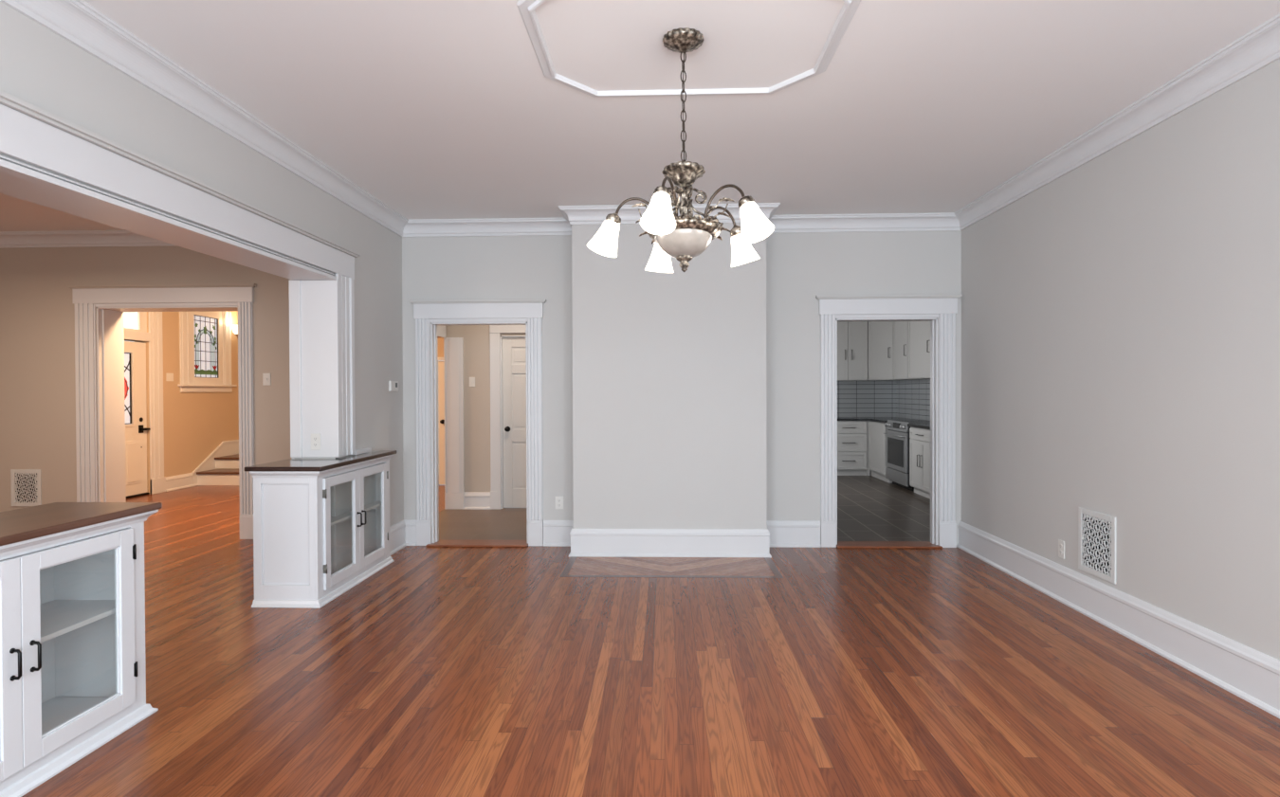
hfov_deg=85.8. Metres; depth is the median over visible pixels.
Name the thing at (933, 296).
trim
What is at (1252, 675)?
baseboard
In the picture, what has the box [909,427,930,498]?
base cabinet
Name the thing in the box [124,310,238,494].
wall
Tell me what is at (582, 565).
hearth
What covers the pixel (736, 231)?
socket
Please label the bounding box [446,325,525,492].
wall
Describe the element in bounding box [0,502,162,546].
countertop
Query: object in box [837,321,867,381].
upper cabinet
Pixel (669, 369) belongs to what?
wall
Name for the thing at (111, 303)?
trim
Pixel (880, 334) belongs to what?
upper cabinet
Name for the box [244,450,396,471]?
countertop
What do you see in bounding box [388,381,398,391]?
thermostat
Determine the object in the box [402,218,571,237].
trim
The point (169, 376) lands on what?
light switch
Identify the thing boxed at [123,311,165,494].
trim
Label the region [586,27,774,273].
chandelier
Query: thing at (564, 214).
trim
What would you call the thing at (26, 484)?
air vent
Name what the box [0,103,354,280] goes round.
trim
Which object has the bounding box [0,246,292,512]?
wall
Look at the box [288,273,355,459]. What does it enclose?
trim
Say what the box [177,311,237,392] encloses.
window
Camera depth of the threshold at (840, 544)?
6.14 m
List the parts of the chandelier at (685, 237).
lamp shade, arm, lamp shade, lamp shade, bulb, arm, chain, crown dish, lamp shade, arm, arm, lamp shade, lamp shade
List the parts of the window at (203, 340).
blue glass, pane, green glass, sill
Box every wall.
[0,0,403,527]
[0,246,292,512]
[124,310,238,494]
[402,230,961,545]
[437,337,443,484]
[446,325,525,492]
[571,222,767,529]
[960,58,1279,660]
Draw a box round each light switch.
[165,373,173,381]
[262,373,270,385]
[469,377,475,386]
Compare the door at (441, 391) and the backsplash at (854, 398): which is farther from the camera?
the backsplash at (854, 398)
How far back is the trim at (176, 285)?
6.58 m
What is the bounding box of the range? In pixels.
[883,420,930,492]
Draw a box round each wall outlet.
[310,433,320,450]
[555,496,563,509]
[1058,539,1064,559]
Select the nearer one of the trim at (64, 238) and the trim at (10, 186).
the trim at (10, 186)
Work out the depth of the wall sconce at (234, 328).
11.20 m
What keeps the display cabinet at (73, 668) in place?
on the floor
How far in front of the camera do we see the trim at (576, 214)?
5.77 m
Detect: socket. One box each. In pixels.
[605,213,621,224]
[653,185,670,196]
[730,225,741,237]
[738,195,754,208]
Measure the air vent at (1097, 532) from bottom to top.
0.395 m
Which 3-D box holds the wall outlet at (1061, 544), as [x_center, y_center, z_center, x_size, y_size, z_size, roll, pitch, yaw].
[2.801,1.002,4.578,0.008,0.118,0.072,0,1,2]
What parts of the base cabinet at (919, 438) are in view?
door, drawer, door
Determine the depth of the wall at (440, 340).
10.32 m
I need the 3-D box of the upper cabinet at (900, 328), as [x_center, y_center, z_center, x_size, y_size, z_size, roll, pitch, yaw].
[4.162,-0.842,10.546,0.416,1.090,0.640,0,1,2]
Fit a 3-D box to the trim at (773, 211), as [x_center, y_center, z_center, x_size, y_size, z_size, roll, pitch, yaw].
[1.114,-1.549,5.922,0.100,0.135,0.486,0,1,2]
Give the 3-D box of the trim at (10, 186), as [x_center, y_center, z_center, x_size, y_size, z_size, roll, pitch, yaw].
[-2.435,-0.847,3.630,0.250,0.010,2.707,0,1,2]
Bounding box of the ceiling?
[0,0,1279,231]
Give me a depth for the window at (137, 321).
9.32 m
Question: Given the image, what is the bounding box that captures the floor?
[21,475,1279,796]
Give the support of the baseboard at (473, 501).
attached to the wall at (476, 338)
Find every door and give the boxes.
[124,341,150,498]
[438,361,444,484]
[502,337,526,508]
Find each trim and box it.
[0,0,408,237]
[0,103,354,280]
[0,172,326,280]
[0,230,177,248]
[67,283,256,289]
[72,287,254,539]
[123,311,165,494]
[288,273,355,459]
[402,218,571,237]
[409,298,546,304]
[413,302,543,546]
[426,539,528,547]
[437,325,446,338]
[443,337,464,510]
[489,325,525,510]
[516,0,861,97]
[558,202,780,224]
[558,207,571,226]
[559,556,783,578]
[768,204,779,219]
[768,212,960,233]
[815,293,962,299]
[819,298,957,548]
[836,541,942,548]
[954,13,1279,230]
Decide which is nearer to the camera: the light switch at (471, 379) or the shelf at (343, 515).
the shelf at (343, 515)
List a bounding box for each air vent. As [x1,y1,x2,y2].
[10,469,41,506]
[1078,507,1116,585]
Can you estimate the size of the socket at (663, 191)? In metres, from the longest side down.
0.067 x 0.065 x 0.057 m
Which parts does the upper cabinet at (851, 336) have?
door, door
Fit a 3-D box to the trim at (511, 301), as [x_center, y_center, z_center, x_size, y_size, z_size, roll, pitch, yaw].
[-1.468,-0.879,6.236,1.239,0.034,0.050,0,1,2]
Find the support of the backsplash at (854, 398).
attached to the wall
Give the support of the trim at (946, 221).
attached to the wall at (801, 266)
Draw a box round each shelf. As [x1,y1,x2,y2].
[39,600,115,643]
[330,501,381,526]
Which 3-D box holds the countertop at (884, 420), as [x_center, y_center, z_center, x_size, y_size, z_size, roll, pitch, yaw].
[3.693,0.348,11.158,1.416,0.038,1.506,0,1,2]
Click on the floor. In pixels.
(444, 671)
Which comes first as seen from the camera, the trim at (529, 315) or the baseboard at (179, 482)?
the trim at (529, 315)
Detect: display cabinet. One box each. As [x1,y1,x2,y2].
[0,502,162,796]
[244,447,396,608]
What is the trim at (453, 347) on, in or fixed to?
attached to the wall at (476, 338)
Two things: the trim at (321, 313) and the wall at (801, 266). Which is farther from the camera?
the wall at (801, 266)
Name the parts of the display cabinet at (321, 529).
cornice, moulding, door, handle, rail, handle, door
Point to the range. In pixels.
(897, 432)
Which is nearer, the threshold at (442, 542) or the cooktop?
the threshold at (442, 542)
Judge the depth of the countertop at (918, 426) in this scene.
9.09 m
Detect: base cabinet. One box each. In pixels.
[837,420,867,475]
[866,420,892,482]
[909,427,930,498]
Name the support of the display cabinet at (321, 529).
on the floor
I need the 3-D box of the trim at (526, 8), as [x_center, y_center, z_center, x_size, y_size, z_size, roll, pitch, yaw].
[0.203,-1.571,3.038,1.370,0.022,1.120,0,1,2]
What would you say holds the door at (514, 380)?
in the wall at (476, 338)
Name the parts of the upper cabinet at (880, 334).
door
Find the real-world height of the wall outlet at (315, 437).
0.118 m
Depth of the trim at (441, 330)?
8.04 m
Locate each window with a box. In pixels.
[123,311,146,332]
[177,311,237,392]
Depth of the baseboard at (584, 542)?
5.83 m
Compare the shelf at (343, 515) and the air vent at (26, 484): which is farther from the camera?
the air vent at (26, 484)
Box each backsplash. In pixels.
[837,380,895,417]
[896,379,930,420]
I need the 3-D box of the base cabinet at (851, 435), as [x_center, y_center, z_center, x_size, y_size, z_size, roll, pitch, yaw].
[3.378,0.816,11.585,0.715,0.900,0.682,0,1,2]
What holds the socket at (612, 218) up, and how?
attached to the chandelier at (685, 237)
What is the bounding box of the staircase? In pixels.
[191,439,238,485]
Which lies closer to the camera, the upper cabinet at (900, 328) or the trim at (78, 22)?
the trim at (78, 22)
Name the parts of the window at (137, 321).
pane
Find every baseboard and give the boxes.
[165,473,198,492]
[389,519,416,555]
[463,492,490,510]
[543,520,821,557]
[956,521,1279,718]
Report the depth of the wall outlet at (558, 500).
6.25 m
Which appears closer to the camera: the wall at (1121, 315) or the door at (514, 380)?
the wall at (1121, 315)
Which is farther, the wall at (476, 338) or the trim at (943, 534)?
the wall at (476, 338)
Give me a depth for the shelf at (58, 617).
2.80 m
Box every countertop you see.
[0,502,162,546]
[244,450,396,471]
[837,417,926,423]
[907,423,930,429]
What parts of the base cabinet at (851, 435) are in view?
drawer, drawer, drawer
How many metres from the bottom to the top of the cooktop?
0.014 m
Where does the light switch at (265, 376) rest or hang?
attached to the wall at (38, 375)
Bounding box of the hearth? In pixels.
[567,556,774,576]
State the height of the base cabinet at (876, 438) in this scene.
0.900 m
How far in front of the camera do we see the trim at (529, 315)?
6.25 m
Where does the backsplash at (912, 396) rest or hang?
attached to the wall
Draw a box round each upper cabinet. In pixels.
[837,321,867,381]
[864,321,915,381]
[893,321,909,380]
[908,321,930,379]
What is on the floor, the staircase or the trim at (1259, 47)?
the staircase
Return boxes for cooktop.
[898,420,930,423]
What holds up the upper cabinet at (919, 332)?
attached to the wall
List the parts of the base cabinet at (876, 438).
door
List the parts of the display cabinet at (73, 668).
door, handle, handle, door, cornice, moulding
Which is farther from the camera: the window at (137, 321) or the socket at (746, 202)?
the window at (137, 321)
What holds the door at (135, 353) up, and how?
in the wall at (194, 424)
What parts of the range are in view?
oven handle, warming drawer, oven door, control panel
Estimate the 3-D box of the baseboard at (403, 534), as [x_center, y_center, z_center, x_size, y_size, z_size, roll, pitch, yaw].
[-2.112,1.230,6.005,0.120,0.232,0.601,0,1,2]
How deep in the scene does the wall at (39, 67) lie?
3.85 m
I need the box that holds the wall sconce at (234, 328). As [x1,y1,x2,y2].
[230,325,237,338]
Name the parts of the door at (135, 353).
rose glass, glass, sill, handle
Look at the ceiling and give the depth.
3.52 m
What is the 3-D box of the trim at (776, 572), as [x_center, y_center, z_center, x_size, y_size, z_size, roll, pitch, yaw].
[0.242,1.341,5.486,1.680,0.002,0.633,0,1,2]

